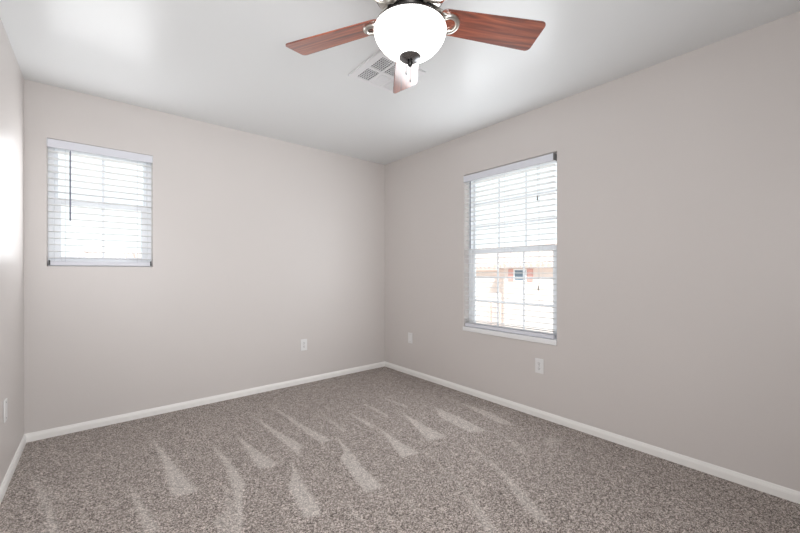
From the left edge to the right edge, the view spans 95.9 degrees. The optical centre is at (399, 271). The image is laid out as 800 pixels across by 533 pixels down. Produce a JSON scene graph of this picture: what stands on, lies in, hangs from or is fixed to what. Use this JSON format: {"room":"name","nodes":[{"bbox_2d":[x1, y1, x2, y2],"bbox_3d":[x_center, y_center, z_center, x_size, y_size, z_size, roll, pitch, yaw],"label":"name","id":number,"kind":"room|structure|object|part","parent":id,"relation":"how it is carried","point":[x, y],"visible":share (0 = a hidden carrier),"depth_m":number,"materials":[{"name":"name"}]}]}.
{"room":"empty bedroom","nodes":[
{"label":"empty bedroom","id":0,"kind":"room"},
{"bbox_2d":[0,18,23,485],"bbox_3d":[-1.021,-0.070,0.516,0.140,2.440,4.850,0,0,-40],"label":"wall","id":1,"kind":"structure","parent":0,"point":[11,77],"depth_m":2.05,"materials":[{"name":"beige paint"}]},
{"bbox_2d":[3,398,6,422],"bbox_3d":[-2.100,0.740,1.921,0.008,0.116,0.070,0,0,-40],"label":"blank wall plate","id":2,"kind":"object","parent":1,"relation":"attached to","point":[5,400],"visible":1,"depth_m":1.91,"materials":[{"name":"white plastic"}]},
{"bbox_2d":[0,434,25,503],"bbox_3d":[-0.962,1.121,0.565,0.012,0.057,4.850,0,0,-40],"label":"baseboard","id":3,"kind":"structure","parent":1,"relation":"attached to","point":[12,467],"depth_m":2.03,"materials":[{"name":"white paint"}]},
{"bbox_2d":[24,79,384,433],"bbox_3d":[-1.398,-0.070,3.453,3.050,2.440,0.140,0,0,-40],"label":"wall","id":4,"kind":"structure","parent":0,"point":[261,246],"depth_m":3.09,"materials":[{"name":"beige paint"}]},
{"bbox_2d":[48,147,150,266],"bbox_3d":[-2.271,-0.479,2.762,0.604,0.890,0.076,0,0,-40],"label":"window","id":5,"kind":"structure","parent":4,"relation":"in","point":[53,168],"depth_m":2.72,"materials":[{"name":"white plastic"}]},
{"bbox_2d":[47,138,152,265],"bbox_3d":[-2.220,-0.480,2.701,0.607,0.880,0.076,0,0,-40],"label":"window blind","id":6,"kind":"object","parent":5,"relation":"attached to","point":[53,143],"visible":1,"depth_m":2.68,"materials":[{"name":"white plastic"}]},
{"bbox_3d":[-2.405,-0.464,2.595,0.001,0.808,0.002,0,0,-40],"label":"ladder cord","id":7,"kind":"part","parent":6,"relation":"part of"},
{"bbox_3d":[-2.227,-0.055,2.710,0.593,0.030,0.050,0,0,-40],"label":"rail","id":8,"kind":"part","parent":6,"relation":"part of","materials":[{"name":"white plastic"}]},
{"bbox_3d":[-2.053,-0.464,2.822,0.001,0.808,0.002,0,0,-40],"label":"ladder cord","id":9,"kind":"part","parent":6,"relation":"part of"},
{"bbox_3d":[-2.282,-0.691,2.776,0.544,0.407,0.024,0,0,-40],"label":"sash","id":10,"kind":"part","parent":5,"relation":"part of","materials":[{"name":"white plastic"}]},
{"bbox_3d":[-2.264,-0.296,2.754,0.544,0.465,0.028,0,0,-40],"label":"sash","id":11,"kind":"part","parent":5,"relation":"part of","materials":[{"name":"white plastic"}]},
{"bbox_2d":[25,361,384,442],"bbox_3d":[-1.349,1.121,3.395,3.050,0.057,0.012,0,0,-40],"label":"baseboard","id":12,"kind":"structure","parent":4,"relation":"attached to","point":[34,436],"depth_m":2.99,"materials":[{"name":"white paint"}]},
{"bbox_2d":[301,339,306,350],"bbox_3d":[-0.986,0.755,3.701,0.070,0.116,0.009,0,0,-40],"label":"wall outlet","id":13,"kind":"object","parent":4,"relation":"attached to","point":[303,341],"visible":1,"depth_m":3.70,"materials":[{"name":"white plastic"}]},
{"bbox_2d":[0,366,799,532],"bbox_3d":[0.203,1.150,1.539,3.050,0.001,4.850,0,0,-40],"label":"floor","id":14,"kind":"structure","parent":0,"point":[384,449],"depth_m":2.02,"materials":[{"name":"carpet"}]},
{"bbox_2d":[0,0,799,164],"bbox_3d":[0.203,-1.350,1.539,3.330,0.120,5.130,0,0,-40],"label":"ceiling","id":15,"kind":"structure","parent":0,"point":[226,63],"depth_m":2.21,"materials":[{"name":"white paint"}]},
{"bbox_2d":[348,49,425,92],"bbox_3d":[-0.086,-1.285,2.351,0.367,0.010,0.353,0,0,-40],"label":"ceiling vent","id":16,"kind":"object","parent":15,"relation":"in","point":[377,71],"visible":0.7,"depth_m":2.33,"materials":[{"name":"white metal"}]},
{"bbox_3d":[-0.209,-1.283,2.353,0.088,0.004,0.128,0,0,-40],"label":"louvre panel","id":17,"kind":"part","parent":16,"relation":"part of","materials":[{"name":"white metal"}]},
{"bbox_3d":[-0.131,-1.285,2.422,0.085,0.008,0.135,0,0,-40],"label":"louvre panel","id":18,"kind":"part","parent":16,"relation":"part of","materials":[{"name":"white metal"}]},
{"bbox_3d":[-0.113,-1.283,2.237,0.088,0.004,0.130,0,0,-40],"label":"louvre panel","id":19,"kind":"part","parent":16,"relation":"part of","materials":[{"name":"white metal"}]},
{"bbox_3d":[-0.054,-1.284,2.483,0.080,0.006,0.128,0,0,-40],"label":"louvre panel","id":20,"kind":"part","parent":16,"relation":"part of","materials":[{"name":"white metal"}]},
{"bbox_3d":[-0.033,-1.283,2.304,0.085,0.004,0.130,0,0,-40],"label":"louvre panel","id":21,"kind":"part","parent":16,"relation":"part of","materials":[{"name":"white metal"}]},
{"bbox_2d":[285,0,545,92],"bbox_3d":[0.038,-1.016,1.385,1.089,0.547,1.088,0,0,-40],"label":"ceiling fan","id":22,"kind":"object","parent":15,"relation":"hanging from","point":[409,33],"visible":1,"depth_m":1.44,"materials":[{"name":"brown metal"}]},
{"bbox_3d":[-0.272,-0.998,1.543,0.447,0.006,0.146,0,13,23],"label":"blade","id":23,"kind":"part","parent":22,"relation":"part of","materials":[{"name":"brown wood"}]},
{"bbox_3d":[0.033,-0.998,1.750,0.146,0.006,0.447,-24,0,-1],"label":"blade","id":24,"kind":"part","parent":22,"relation":"part of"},
{"bbox_3d":[0.040,-0.889,1.412,0.282,0.113,0.282,0,0,-40],"label":"lamp shade","id":25,"kind":"part","parent":22,"relation":"part of","materials":[{"name":"white glass"}]},
{"bbox_3d":[0.040,-0.810,1.412,0.023,0.023,0.023,0,0,-40],"label":"finial knob","id":26,"kind":"part","parent":22,"relation":"part of","materials":[{"name":"black metal"}]},
{"bbox_3d":[0.369,-0.998,1.489,0.447,0.006,0.146,0,-13,-13],"label":"blade","id":27,"kind":"part","parent":22,"relation":"part of","materials":[{"name":"brown wood"}]},
{"bbox_2d":[385,11,799,491],"bbox_3d":[1.426,-0.070,2.562,0.140,2.440,4.850,0,0,-40],"label":"wall","id":28,"kind":"structure","parent":0,"point":[678,178],"depth_m":2.25,"materials":[{"name":"beige paint"}]},
{"bbox_2d":[408,332,411,342],"bbox_3d":[0.114,0.743,4.017,0.008,0.116,0.070,0,0,-40],"label":"blank wall plate","id":29,"kind":"object","parent":28,"relation":"attached to","point":[409,334],"visible":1,"depth_m":4.02,"materials":[{"name":"white plastic"}]},
{"bbox_2d":[463,161,556,345],"bbox_3d":[0.946,-0.175,3.126,0.150,1.478,0.916,0,0,-40],"label":"window","id":30,"kind":"structure","parent":28,"relation":"in","point":[472,267],"depth_m":3.15,"materials":[{"name":"white plastic"}]},
{"bbox_3d":[0.977,-0.176,3.153,0.068,1.476,0.904,0,0,-40],"label":"frame","id":31,"kind":"part","parent":30,"relation":"part of","materials":[{"name":"white plastic"}]},
{"bbox_2d":[463,153,556,338],"bbox_3d":[0.907,-0.192,3.106,0.076,1.423,0.884,0,0,-40],"label":"window blind","id":32,"kind":"object","parent":30,"relation":"attached to","point":[552,157],"visible":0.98,"depth_m":3.03,"materials":[{"name":"white plastic"}]},
{"bbox_3d":[0.897,-0.175,3.096,0.002,1.351,0.001,0,0,-40],"label":"ladder cord","id":33,"kind":"part","parent":32,"relation":"part of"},
{"bbox_3d":[0.916,0.505,3.113,0.050,0.030,0.870,0,0,-40],"label":"rail","id":34,"kind":"part","parent":32,"relation":"part of","materials":[{"name":"white plastic"}]},
{"bbox_3d":[1.102,-0.175,2.850,0.002,1.351,0.001,0,0,-40],"label":"ladder cord","id":35,"kind":"part","parent":32,"relation":"part of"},
{"bbox_3d":[0.919,0.544,3.104,0.082,0.040,0.916,0,0,-40],"label":"sill","id":36,"kind":"part","parent":30,"relation":"part of","materials":[{"name":"white wood"}]},
{"bbox_3d":[0.966,0.164,3.144,0.028,0.737,0.844,0,0,-40],"label":"sash","id":37,"kind":"part","parent":30,"relation":"part of","materials":[{"name":"white plastic"}]},
{"bbox_3d":[0.988,-0.523,3.162,0.024,0.721,0.844,0,0,-40],"label":"sash","id":38,"kind":"part","parent":30,"relation":"part of","materials":[{"name":"white plastic"}]},
{"bbox_2d":[535,358,543,373],"bbox_3d":[1.097,0.746,2.841,0.009,0.116,0.070,0,0,-40],"label":"wall outlet","id":39,"kind":"object","parent":28,"relation":"attached to","point":[539,363],"visible":1,"depth_m":2.84,"materials":[{"name":"white plastic"}]},
{"bbox_2d":[385,361,799,503],"bbox_3d":[1.368,1.121,2.514,0.012,0.057,4.850,0,0,-40],"label":"baseboard","id":40,"kind":"structure","parent":28,"relation":"attached to","point":[770,488],"depth_m":2.33,"materials":[{"name":"white paint"}]},
{"label":"outside","id":41,"kind":"structure","parent":0,"visible":0},
{"bbox_3d":[1.072,4.250,18.464,100.000,0.200,100.000,0,0,-40],"label":"ground","id":42,"kind":"structure","parent":41,"visible":0},
{"bbox_2d":[73,249,140,257],"bbox_3d":[-11.023,1.624,16.130,5.250,5.052,6.961,0,0,-40],"label":"house","id":43,"kind":"structure","parent":42,"relation":"on","point":[76,254],"depth_m":14.62,"materials":[{"name":"paint"}]},
{"bbox_2d":[476,240,556,332],"bbox_3d":[9.237,1.175,20.729,8.468,5.950,15.900,0,0,-40],"label":"house","id":44,"kind":"structure","parent":42,"relation":"on","point":[491,266],"depth_m":18.84,"materials":[{"name":"paint"}]},
{"bbox_3d":[5.215,2.968,20.946,0.180,2.364,0.180,0,0,-40],"label":"porch post","id":45,"kind":"part","parent":44,"relation":"part of","materials":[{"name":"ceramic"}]},
{"bbox_3d":[5.536,2.968,20.562,0.180,2.364,0.180,0,0,-40],"label":"porch post","id":46,"kind":"part","parent":44,"relation":"part of","materials":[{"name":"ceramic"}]},
{"bbox_2d":[508,269,512,280],"bbox_3d":[5.832,0.200,18.969,0.050,0.614,0.300,0,0,-40],"label":"shutter","id":47,"kind":"object","parent":44,"relation":"hanging from","point":[510,271],"depth_m":18.96,"materials":[{"name":"red"}]},
{"bbox_3d":[6.187,0.200,18.556,0.025,0.514,0.628,0,0,-40],"label":"pane","id":48,"kind":"part","parent":44,"relation":"part of","materials":[{"name":"blue glass"}]},
{"bbox_2d":[527,269,532,280],"bbox_3d":[6.531,0.200,18.134,0.050,0.614,0.300,0,0,-40],"label":"shutter","id":49,"kind":"object","parent":44,"relation":"hanging from","point":[529,271],"depth_m":18.10,"materials":[{"name":"red"}]}
]}

